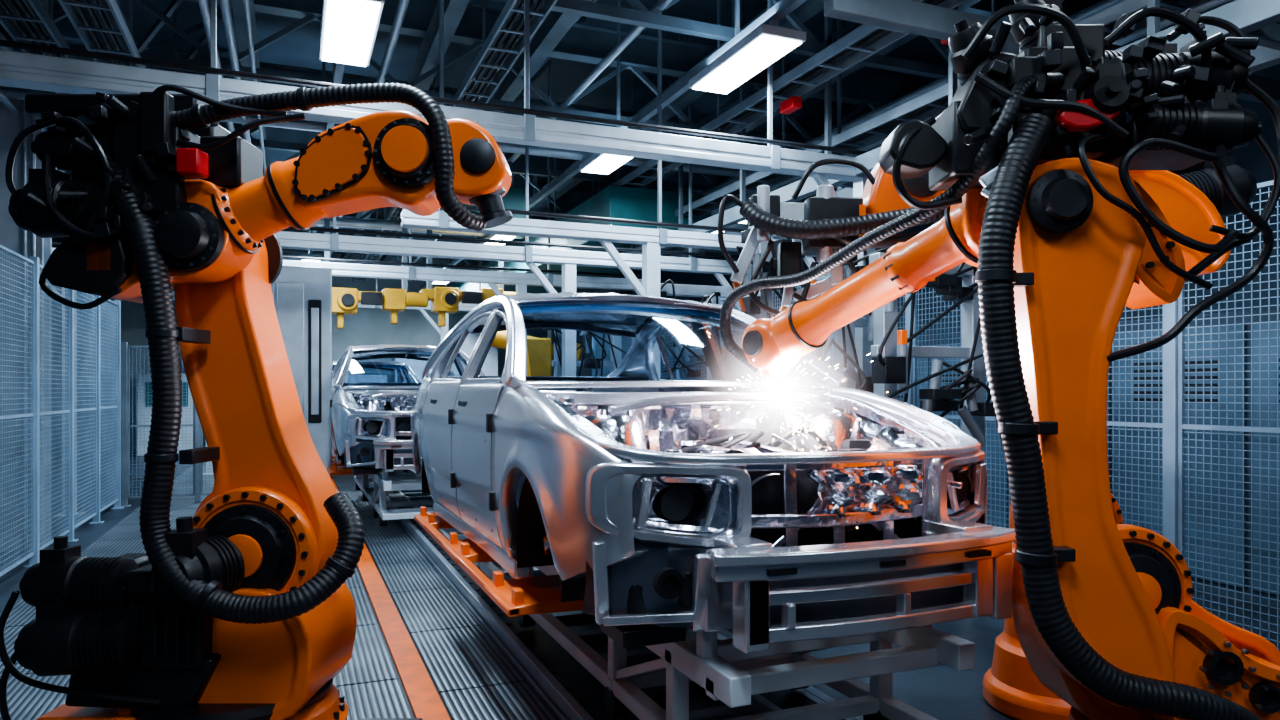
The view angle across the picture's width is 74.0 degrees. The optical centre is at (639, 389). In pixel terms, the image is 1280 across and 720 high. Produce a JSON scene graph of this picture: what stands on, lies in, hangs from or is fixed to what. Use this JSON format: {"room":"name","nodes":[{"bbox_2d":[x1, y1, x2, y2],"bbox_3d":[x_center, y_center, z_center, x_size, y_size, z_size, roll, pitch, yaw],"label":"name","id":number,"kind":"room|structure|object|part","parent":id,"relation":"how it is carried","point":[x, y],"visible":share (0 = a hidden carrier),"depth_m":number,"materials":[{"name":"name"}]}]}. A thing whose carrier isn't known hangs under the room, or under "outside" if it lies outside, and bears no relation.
{"room":"factory floor","nodes":[
{"label":"factory floor","id":0,"kind":"room"},
{"bbox_2d":[52,237,68,459],"bbox_3d":[-8.716,-1.500,7.764,0.200,6.600,31.000,0,0,-22],"label":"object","id":1,"kind":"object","parent":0,"point":[57,239],"depth_m":19.71,"materials":[{"name":"grey metal"}]},
{"bbox_2d":[86,250,619,450],"bbox_3d":[-7.635,-1.500,25.083,15.000,6.600,0.200,0,0,-22],"label":"wall","id":2,"kind":"structure","parent":0,"point":[369,326],"depth_m":24.87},
{"bbox_2d":[53,0,1101,193],"bbox_3d":[-1.690,-4.700,10.660,15.000,0.200,31.000,0,0,-22],"label":"ceiling","id":3,"kind":"structure","parent":0,"point":[299,48],"depth_m":11.65,"materials":[{"name":"black metal"}]},
{"bbox_2d":[0,0,1175,282],"bbox_3d":[-1.785,-3.837,10.892,14.800,1.525,29.500,0,0,-22],"label":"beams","id":4,"kind":"structure","parent":3,"relation":"attached to","point":[563,34],"depth_m":9.57,"materials":[{"name":"metal"}]},
{"bbox_2d":[324,209,427,328],"bbox_3d":[-4.324,-2.020,13.771,1.700,2.080,0.560,0,0,-22],"label":"yellow overhead hoist","id":5,"kind":"object","parent":4,"relation":"hanging from","point":[345,301],"visible":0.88,"depth_m":13.56,"materials":[{"name":"paint"}]},
{"bbox_3d":[-4.416,-1.440,13.495,0.620,0.240,0.120,0,0,-22],"label":"motor","id":6,"kind":"part","parent":5,"relation":"part of","materials":[{"name":"black plastic"}]},
{"bbox_2d":[419,229,515,326],"bbox_3d":[-2.845,-2.060,14.381,1.700,2.000,0.560,0,0,-22],"label":"yellow overhead hoist","id":7,"kind":"object","parent":4,"relation":"hanging from","point":[444,300],"visible":0.64,"depth_m":14.09,"materials":[{"name":"paint"}]},
{"bbox_3d":[-2.937,-1.520,14.105,0.620,0.240,0.120,0,0,-22],"label":"motor","id":8,"kind":"part","parent":7,"relation":"part of","materials":[{"name":"black plastic"}]},
{"bbox_2d":[0,0,1230,262],"bbox_3d":[-2.296,-3.002,10.951,13.900,0.675,28.000,0,0,-22],"label":"ceiling beams","id":9,"kind":"structure","parent":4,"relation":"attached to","point":[6,93],"depth_m":8.75,"materials":[{"name":"metal"}]},
{"bbox_2d":[941,39,948,44],"label":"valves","id":10,"kind":"object","parent":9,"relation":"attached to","point":[946,42],"depth_m":6.20,"materials":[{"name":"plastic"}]},
{"bbox_2d":[0,0,1210,288],"bbox_3d":[-2.499,-3.478,10.327,7.050,2.245,27.000,0,0,-22],"label":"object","id":11,"kind":"structure","parent":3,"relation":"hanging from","point":[781,9],"depth_m":7.33,"materials":[{"name":"grey metal"}]},
{"bbox_2d":[301,250,321,261],"bbox_3d":[-6.680,-2.684,17.256,0.380,0.192,1.240,0,0,-22],"label":"ceiling light fixture","id":12,"kind":"object","parent":11,"relation":"attached to","point":[311,254],"visible":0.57,"depth_m":16.73,"materials":[{"name":"white paint"}]},
{"bbox_2d":[318,0,384,66],"bbox_3d":[-2.122,-2.684,6.199,0.380,0.192,1.240,0,0,-22],"label":"ceiling light fixture","id":13,"kind":"object","parent":11,"relation":"attached to","point":[349,28],"visible":1,"depth_m":6.12,"materials":[{"name":"white paint"}]},
{"bbox_2d":[432,281,448,283],"bbox_3d":[-4.696,-2.684,20.237,0.380,0.192,1.240,0,0,-22],"label":"ceiling light fixture","id":14,"kind":"object","parent":11,"relation":"attached to","point":[433,282],"visible":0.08,"depth_m":20.46,"materials":[{"name":"white paint"}]},
{"bbox_2d":[271,185,710,314],"bbox_3d":[-4.586,-2.400,16.768,6.500,0.600,13.500,0,0,-22],"label":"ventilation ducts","id":15,"kind":"object","parent":11,"relation":"hanging from","point":[618,202],"visible":0.09,"depth_m":11.57,"materials":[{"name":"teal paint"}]},
{"bbox_2d":[480,234,516,244],"bbox_3d":[-2.486,-2.684,14.875,0.380,0.192,1.240,0,0,-22],"label":"ceiling light fixture","id":16,"kind":"object","parent":11,"relation":"attached to","point":[491,236],"visible":0.33,"depth_m":14.52,"materials":[{"name":"white paint"}]},
{"bbox_2d":[0,0,1180,279],"bbox_3d":[-2.689,-2.700,10.789,6.974,0.604,26.000,0,0,-22],"label":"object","id":17,"kind":"structure","parent":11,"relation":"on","point":[878,34],"depth_m":7.02,"materials":[{"name":"metal"}]},
{"bbox_2d":[579,153,633,174],"bbox_3d":[-0.314,-2.684,9.605,0.380,0.192,1.240,0,0,-22],"label":"ceiling light fixture","id":18,"kind":"object","parent":11,"relation":"attached to","point":[598,163],"visible":0.52,"depth_m":9.76,"materials":[{"name":"white paint"}]},
{"bbox_2d":[689,19,805,93],"bbox_3d":[0.829,-2.684,6.832,0.380,0.192,1.240,0,0,-22],"label":"ceiling light fixture","id":19,"kind":"object","parent":11,"relation":"attached to","point":[766,44],"visible":1,"depth_m":6.65,"materials":[{"name":"white paint"}]},
{"bbox_2d":[780,96,801,114],"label":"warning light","id":20,"kind":"object","parent":3,"relation":"attached to","point":[790,105],"depth_m":7.64,"materials":[{"name":"plastic"}]},
{"bbox_2d":[623,0,1279,257],"bbox_3d":[2.268,-3.235,8.236,4.530,2.730,10.500,0,0,-22],"label":"frame","id":21,"kind":"object","parent":3,"relation":"hanging from","point":[1254,18],"visible":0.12,"depth_m":5.36,"materials":[{"name":"metal"}]},
{"bbox_2d":[369,485,862,719],"bbox_3d":[-2.451,1.585,10.887,1.355,0.030,20.000,0,0,-22],"label":"trim","id":22,"kind":"structure","parent":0,"point":[810,689],"depth_m":5.04,"materials":[{"name":"metal"}]},
{"bbox_2d":[0,450,1279,719],"bbox_3d":[-1.690,1.693,10.661,15.000,0.214,31.000,0,0,-22],"label":"floor","id":23,"kind":"structure","parent":0,"point":[474,678],"depth_m":5.30,"materials":[{"name":"grey metal"}]},
{"bbox_2d":[0,0,51,552],"bbox_3d":[-6.255,-1.500,8.562,0.480,6.200,0.360,0,0,-22],"label":"wall","id":24,"kind":"structure","parent":23,"relation":"on","point":[10,124],"depth_m":8.40,"materials":[{"name":"grey metal"}]},
{"bbox_2d":[22,12,35,551],"bbox_3d":[-6.273,-1.500,8.384,0.564,6.200,0.080,0,0,-8],"label":"conduit","id":25,"kind":"object","parent":24,"relation":"attached to","point":[24,113],"visible":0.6,"depth_m":8.38,"materials":[{"name":"metal"}]},
{"bbox_2d":[0,245,123,576],"bbox_3d":[-5.513,0.195,7.733,0.140,2.810,8.240,0,0,-22],"label":"fence","id":26,"kind":"object","parent":23,"relation":"on","point":[75,388],"visible":0.85,"depth_m":8.50,"materials":[{"name":"metal"}]},
{"bbox_2d":[121,342,213,506],"bbox_3d":[-6.254,0.470,12.024,1.940,2.260,0.140,0,0,-22],"label":"fence","id":27,"kind":"object","parent":23,"relation":"on","point":[197,440],"visible":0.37,"depth_m":11.73,"materials":[{"name":"grey metal"}]},
{"bbox_2d":[0,83,512,719],"bbox_3d":[-1.399,0.252,3.400,1.848,2.696,1.200,0,0,0],"label":"robot","id":28,"kind":"object","parent":23,"relation":"on","point":[245,609],"visible":1,"depth_m":3.07,"materials":[{"name":"orange paint"}]},
{"bbox_3d":[-2.073,-0.693,3.091,0.397,0.279,0.216,0,0,0],"label":"wrist motor","id":29,"kind":"part","parent":28,"relation":"part of","materials":[{"name":"black plastic"}]},
{"bbox_3d":[-2.023,-0.904,3.116,0.373,0.216,0.153,0,0,-5],"label":"wrist motor","id":30,"kind":"part","parent":28,"relation":"part of","materials":[{"name":"black plastic"}]},
{"bbox_3d":[-2.013,0.868,3.060,0.413,0.306,0.224,0,0,-6],"label":"axis one motor","id":31,"kind":"part","parent":28,"relation":"part of","materials":[{"name":"black plastic"}]},
{"bbox_3d":[-2.073,0.679,3.132,0.375,0.279,0.215,0,0,0],"label":"axis one motor","id":32,"kind":"part","parent":28,"relation":"part of","materials":[{"name":"black plastic"}]},
{"bbox_3d":[-1.616,0.623,3.086,0.245,0.332,0.256,0,0,22],"label":"shoulder motor","id":33,"kind":"part","parent":28,"relation":"part of","materials":[{"name":"black plastic"}]},
{"bbox_3d":[-1.512,0.081,3.400,0.570,1.585,0.260,0,0,0],"label":"arm","id":34,"kind":"part","parent":28,"relation":"part of","materials":[{"name":"orange paint"}]},
{"bbox_3d":[-1.101,-0.814,3.050,0.257,0.252,0.020,0,0,0],"label":"plate","id":35,"kind":"part","parent":28,"relation":"part of","materials":[{"name":"orange paint"}]},
{"bbox_2d":[273,266,331,479],"bbox_3d":[-4.456,0.050,10.470,1.220,3.100,0.645,0,0,-22],"label":"cabinet","id":36,"kind":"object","parent":23,"relation":"on","point":[294,286],"depth_m":10.33,"materials":[{"name":"metal"}]},
{"bbox_3d":[-4.136,0.050,10.284,0.471,2.700,0.039,0,0,-19],"label":"column panel","id":37,"kind":"part","parent":36,"relation":"part of","materials":[{"name":"metal"}]},
{"bbox_2d":[308,300,321,422],"bbox_3d":[-3.961,-0.350,10.357,0.150,1.500,0.030,0,0,-22],"label":"column slot","id":38,"kind":"object","parent":36,"relation":"attached to","point":[311,303],"visible":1,"depth_m":10.35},
{"bbox_2d":[137,333,497,455],"bbox_3d":[-7.484,0.000,22.750,10.300,3.200,0.830,0,0,-22],"label":"machinery","id":39,"kind":"object","parent":23,"relation":"on","point":[490,366],"visible":0.14,"depth_m":22.20,"materials":[{"name":"white paint"}]},
{"bbox_2d":[172,209,480,474],"bbox_3d":[-5.611,-1.495,17.156,8.500,6.190,0.300,0,0,-22],"label":"gantry","id":40,"kind":"object","parent":23,"relation":"on","point":[443,331],"visible":0.06,"depth_m":17.63,"materials":[{"name":"grey metal"}]},
{"bbox_2d":[52,30,641,517],"bbox_3d":[-3.733,-1.495,12.306,8.724,6.190,0.300,0,0,-22],"label":"gantry","id":41,"kind":"object","parent":23,"relation":"on","point":[521,280],"visible":0.3,"depth_m":12.52,"materials":[{"name":"grey metal"}]},
{"bbox_2d":[332,478,450,719],"bbox_3d":[-3.695,1.589,10.645,0.150,0.022,21.500,0,0,-22],"label":"floor stripe","id":42,"kind":"object","parent":23,"relation":"on","point":[425,702],"depth_m":5.16,"materials":[{"name":"paint"}]},
{"bbox_2d":[102,33,751,390],"bbox_3d":[-1.971,-1.495,9.571,7.650,6.190,0.300,0,0,-22],"label":"gantry","id":43,"kind":"object","parent":23,"relation":"on","point":[333,242],"visible":0.36,"depth_m":9.80,"materials":[{"name":"grey metal"}]},
{"bbox_2d":[0,0,874,376],"bbox_3d":[-1.680,-1.495,6.013,8.224,6.190,0.300,0,0,-22],"label":"gantry","id":44,"kind":"object","parent":23,"relation":"on","point":[17,69],"visible":0.58,"depth_m":6.25,"materials":[{"name":"metal"}]},
{"bbox_2d":[469,330,581,390],"bbox_3d":[-2.056,0.249,15.054,1.996,2.701,0.950,0,0,-13],"label":"machine","id":45,"kind":"object","parent":23,"relation":"on","point":[540,351],"visible":0.08,"depth_m":14.76,"materials":[{"name":"paint"}]},
{"bbox_3d":[-1.702,-0.250,15.242,1.020,1.700,0.750,0,0,-13],"label":"machine motor","id":46,"kind":"part","parent":45,"relation":"part of","materials":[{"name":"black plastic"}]},
{"bbox_2d":[543,327,635,391],"bbox_3d":[-0.578,0.216,11.277,1.667,2.769,0.607,0,0,-22],"label":"stand","id":47,"kind":"object","parent":23,"relation":"on","point":[615,342],"visible":0.18,"depth_m":11.20,"materials":[{"name":"metal"}]},
{"bbox_2d":[369,469,854,719],"bbox_3d":[-2.899,1.546,11.784,1.150,0.108,18.000,0,0,-22],"label":"track","id":48,"kind":"object","parent":23,"relation":"on","point":[571,688],"visible":0.25,"depth_m":4.88,"materials":[{"name":"metal"}]},
{"bbox_2d":[327,456,433,525],"bbox_3d":[-3.069,1.163,11.146,1.980,0.650,4.650,0,0,-22],"label":"carrier","id":49,"kind":"object","parent":48,"relation":"on","point":[383,482],"visible":0.33,"depth_m":9.66,"materials":[{"name":"grey metal"}]},
{"bbox_3d":[-3.060,1.148,11.150,1.040,0.620,4.650,0,0,-22],"label":"skid frame","id":50,"kind":"part","parent":49,"relation":"part of","materials":[{"name":"white paint"}]},
{"bbox_2d":[330,344,484,474],"bbox_3d":[-3.107,0.144,11.264,1.992,1.537,5.286,0,0,-22],"label":"shell","id":51,"kind":"object","parent":49,"relation":"on","point":[371,431],"visible":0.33,"depth_m":9.15,"materials":[{"name":"metal"}]},
{"bbox_3d":[-3.811,0.370,10.650,0.161,0.814,1.046,0,0,-22],"label":"door","id":52,"kind":"part","parent":51,"relation":"part of","materials":[{"name":"metal"}]},
{"bbox_3d":[-4.024,-0.290,11.505,0.293,0.595,3.373,0,0,-21],"label":"roof rail","id":53,"kind":"part","parent":51,"relation":"part of","materials":[{"name":"metal"}]},
{"bbox_3d":[-3.001,0.363,9.400,0.466,0.704,1.469,0,0,-22],"label":"apron rail","id":54,"kind":"part","parent":51,"relation":"part of","materials":[{"name":"metal"}]},
{"bbox_3d":[-2.881,0.396,8.976,0.634,0.291,0.198,0,0,7],"label":"headlamp panel","id":55,"kind":"part","parent":51,"relation":"part of","materials":[{"name":"metal"}]},
{"bbox_3d":[-2.684,0.013,10.238,1.726,0.116,0.376,0,0,-22],"label":"cowl panel","id":56,"kind":"part","parent":51,"relation":"part of","materials":[{"name":"metal"}]},
{"bbox_3d":[-2.154,0.700,9.058,0.920,0.240,0.030,0,0,-22],"label":"beam panel","id":57,"kind":"part","parent":51,"relation":"part of","materials":[{"name":"metal"}]},
{"bbox_3d":[-3.300,-0.541,11.733,1.474,0.169,1.611,0,0,-22],"label":"roof panel","id":58,"kind":"part","parent":51,"relation":"part of","materials":[{"name":"metal"}]},
{"bbox_3d":[-2.626,-0.290,12.081,0.293,0.595,3.373,0,0,-24],"label":"roof rail","id":59,"kind":"part","parent":51,"relation":"part of","materials":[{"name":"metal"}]},
{"bbox_2d":[414,506,974,719],"bbox_3d":[-0.117,1.163,5.138,1.980,0.650,4.650,0,0,-22],"label":"carrier","id":60,"kind":"object","parent":48,"relation":"on","point":[729,675],"visible":0.44,"depth_m":3.49,"materials":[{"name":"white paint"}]},
{"bbox_2d":[412,292,1015,652],"bbox_3d":[-0.154,0.144,5.256,1.992,1.537,5.286,0,0,-22],"label":"shell","id":61,"kind":"object","parent":60,"relation":"on","point":[646,512],"visible":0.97,"depth_m":3.18,"materials":[{"name":"metal"}]},
{"bbox_3d":[-1.634,0.330,6.711,0.316,0.892,1.535,0,0,-13],"label":"quarter panel","id":62,"kind":"part","parent":61,"relation":"part of","materials":[{"name":"metal"}]},
{"bbox_3d":[-1.289,0.357,5.657,0.192,0.839,1.140,0,0,-22],"label":"door","id":63,"kind":"part","parent":61,"relation":"part of","materials":[{"name":"metal"}]},
{"bbox_3d":[-1.071,-0.290,5.497,0.293,0.595,3.373,0,0,-21],"label":"roof rail","id":64,"kind":"part","parent":61,"relation":"part of","materials":[{"name":"metal"}]},
{"bbox_3d":[-0.859,0.370,4.642,0.161,0.814,1.046,0,0,-22],"label":"door","id":65,"kind":"part","parent":61,"relation":"part of","materials":[{"name":"metal"}]},
{"bbox_3d":[-0.049,0.363,3.392,0.466,0.704,1.469,0,0,-22],"label":"apron rail","id":66,"kind":"part","parent":61,"relation":"part of","materials":[{"name":"metal"}]},
{"bbox_3d":[-0.348,-0.541,5.724,1.474,0.169,1.611,0,0,-22],"label":"roof panel","id":67,"kind":"part","parent":61,"relation":"part of","materials":[{"name":"metal"}]},
{"bbox_3d":[-0.130,0.330,7.331,0.316,0.892,1.535,0,0,-32],"label":"quarter panel","id":68,"kind":"part","parent":61,"relation":"part of","materials":[{"name":"metal"}]},
{"bbox_3d":[0.071,0.396,2.967,0.634,0.291,0.198,0,0,7],"label":"headlamp panel","id":69,"kind":"part","parent":61,"relation":"part of","materials":[{"name":"metal"}]},
{"bbox_3d":[0.268,0.013,4.230,1.726,0.116,0.376,0,0,-22],"label":"cowl panel","id":70,"kind":"part","parent":61,"relation":"part of","materials":[{"name":"metal"}]},
{"bbox_3d":[0.368,0.357,6.340,0.192,0.839,1.140,0,0,-22],"label":"door","id":71,"kind":"part","parent":61,"relation":"part of","materials":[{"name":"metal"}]},
{"bbox_3d":[0.326,-0.290,6.073,0.293,0.595,3.373,0,0,-24],"label":"roof rail","id":72,"kind":"part","parent":61,"relation":"part of","materials":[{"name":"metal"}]},
{"bbox_3d":[0.778,0.370,5.317,0.161,0.814,1.046,0,0,-22],"label":"door","id":73,"kind":"part","parent":61,"relation":"part of","materials":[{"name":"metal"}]},
{"bbox_3d":[0.798,0.700,3.049,0.920,0.240,0.030,0,0,-22],"label":"beam panel","id":74,"kind":"part","parent":61,"relation":"part of","materials":[{"name":"metal"}]},
{"bbox_3d":[0.840,0.375,3.132,0.463,0.173,0.090,0,0,-22],"label":"stamped panel","id":75,"kind":"part","parent":61,"relation":"part of","materials":[{"name":"metal"}]},
{"bbox_3d":[1.084,0.363,3.858,0.466,0.704,1.469,0,0,-22],"label":"apron rail","id":76,"kind":"part","parent":61,"relation":"part of","materials":[{"name":"metal"}]},
{"bbox_3d":[1.298,0.396,3.473,0.198,0.291,0.634,0,0,38],"label":"headlamp panel","id":77,"kind":"part","parent":61,"relation":"part of","materials":[{"name":"metal"}]},
{"bbox_3d":[-0.108,1.148,5.142,1.040,0.620,4.650,0,0,-22],"label":"skid frame","id":78,"kind":"part","parent":60,"relation":"part of","materials":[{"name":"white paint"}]},
{"bbox_2d":[401,0,840,379],"bbox_3d":[0.132,-1.495,8.274,4.750,6.190,0.300,0,0,-22],"label":"gantry","id":79,"kind":"object","parent":23,"relation":"on","point":[651,240],"visible":0.34,"depth_m":8.13,"materials":[{"name":"grey metal"}]},
{"bbox_2d":[633,279,749,379],"bbox_3d":[0.600,0.205,9.290,1.562,2.790,0.579,0,0,-22],"label":"stand","id":80,"kind":"object","parent":23,"relation":"on","point":[713,294],"visible":0.3,"depth_m":9.27,"materials":[{"name":"metal"}]},
{"bbox_2d":[736,226,887,392],"bbox_3d":[1.415,0.080,6.905,1.459,3.041,0.610,0,0,-22],"label":"stand","id":81,"kind":"object","parent":23,"relation":"on","point":[846,357],"visible":0.25,"depth_m":6.87,"materials":[{"name":"metal"}]},
{"bbox_2d":[592,180,1279,650],"bbox_3d":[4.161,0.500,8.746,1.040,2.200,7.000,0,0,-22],"label":"mesh fence","id":82,"kind":"object","parent":23,"relation":"on","point":[1273,317],"visible":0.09,"depth_m":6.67,"materials":[{"name":"grey metal"}]},
{"bbox_2d":[869,252,1005,463],"bbox_3d":[2.125,0.267,6.012,1.506,2.666,0.602,0,0,-22],"label":"stand","id":83,"kind":"object","parent":23,"relation":"on","point":[891,355],"visible":0.48,"depth_m":5.97,"materials":[{"name":"metal"}]},
{"bbox_2d":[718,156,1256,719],"bbox_3d":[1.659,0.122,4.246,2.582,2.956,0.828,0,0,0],"label":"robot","id":84,"kind":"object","parent":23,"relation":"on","point":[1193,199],"visible":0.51,"depth_m":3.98,"materials":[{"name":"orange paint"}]},
{"bbox_3d":[0.756,-0.679,4.052,0.638,0.562,0.185,0,0,0],"label":"spot weld gun frame","id":85,"kind":"part","parent":84,"relation":"part of","materials":[{"name":"metal"}]},
{"bbox_2d":[708,332,887,528],"bbox_3d":[0.650,0.121,3.950,1.200,1.443,1.200,0,0,23],"label":"sparks","id":86,"kind":"object","parent":84,"relation":"attached to","point":[778,390],"visible":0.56,"depth_m":3.90},
{"bbox_3d":[2.122,0.042,4.300,0.410,1.637,0.240,0,0,0],"label":"arm","id":87,"kind":"part","parent":84,"relation":"part of","materials":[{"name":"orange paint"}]},
{"bbox_3d":[2.633,-1.154,4.200,0.439,0.303,0.204,0,0,0],"label":"arm motor","id":88,"kind":"part","parent":84,"relation":"part of","materials":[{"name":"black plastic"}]},
{"bbox_3d":[2.726,-0.976,4.100,0.447,0.382,0.245,0,0,0],"label":"arm motor","id":89,"kind":"part","parent":84,"relation":"part of","materials":[{"name":"black plastic"}]},
{"bbox_2d":[719,0,1279,719],"bbox_3d":[1.253,0.109,3.133,2.226,2.983,1.159,0,0,24],"label":"robot","id":90,"kind":"object","parent":23,"relation":"on","point":[1032,153],"visible":1,"depth_m":2.73,"materials":[{"name":"orange paint"}]},
{"bbox_3d":[1.122,-1.082,2.820,0.226,0.267,0.143,0,0,-30],"label":"motor","id":91,"kind":"part","parent":90,"relation":"part of","materials":[{"name":"black plastic"}]},
{"bbox_3d":[1.383,-1.254,2.950,0.200,0.258,0.143,0,0,0],"label":"motor","id":92,"kind":"part","parent":90,"relation":"part of","materials":[{"name":"black plastic"}]},
{"bbox_3d":[1.464,0.138,2.850,0.503,1.770,0.260,0,0,0],"label":"arm","id":93,"kind":"part","parent":90,"relation":"part of","materials":[{"name":"orange paint"}]},
{"bbox_3d":[1.470,-0.940,2.691,0.159,0.223,0.184,0,0,0],"label":"arm motor","id":94,"kind":"part","parent":90,"relation":"part of","materials":[{"name":"black plastic"}]},
{"bbox_3d":[1.819,-1.165,3.092,0.452,0.236,0.173,0,0,-6],"label":"wrist motor","id":95,"kind":"part","parent":90,"relation":"part of","materials":[{"name":"black plastic"}]},
{"bbox_3d":[1.788,-1.059,2.829,0.433,0.256,0.184,0,0,6],"label":"wrist motor","id":96,"kind":"part","parent":90,"relation":"part of","materials":[{"name":"black plastic"}]},
{"bbox_3d":[1.798,-0.872,2.742,0.375,0.210,0.165,0,0,0],"label":"wrist motor","id":97,"kind":"part","parent":90,"relation":"part of","materials":[{"name":"black plastic"}]},
{"bbox_2d":[713,220,746,233],"bbox_3d":[1.529,-2.684,13.610,0.380,0.192,1.240,0,0,-22],"label":"ceiling light fixture","id":98,"kind":"object","parent":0,"point":[745,221],"visible":0.02,"depth_m":13.21,"materials":[{"name":"white paint"}]},
{"bbox_2d":[620,0,1279,379],"bbox_3d":[5.337,-1.500,13.556,0.200,6.600,31.000,0,0,-22],"label":"wall","id":99,"kind":"structure","parent":0,"point":[1250,157],"depth_m":9.77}
]}

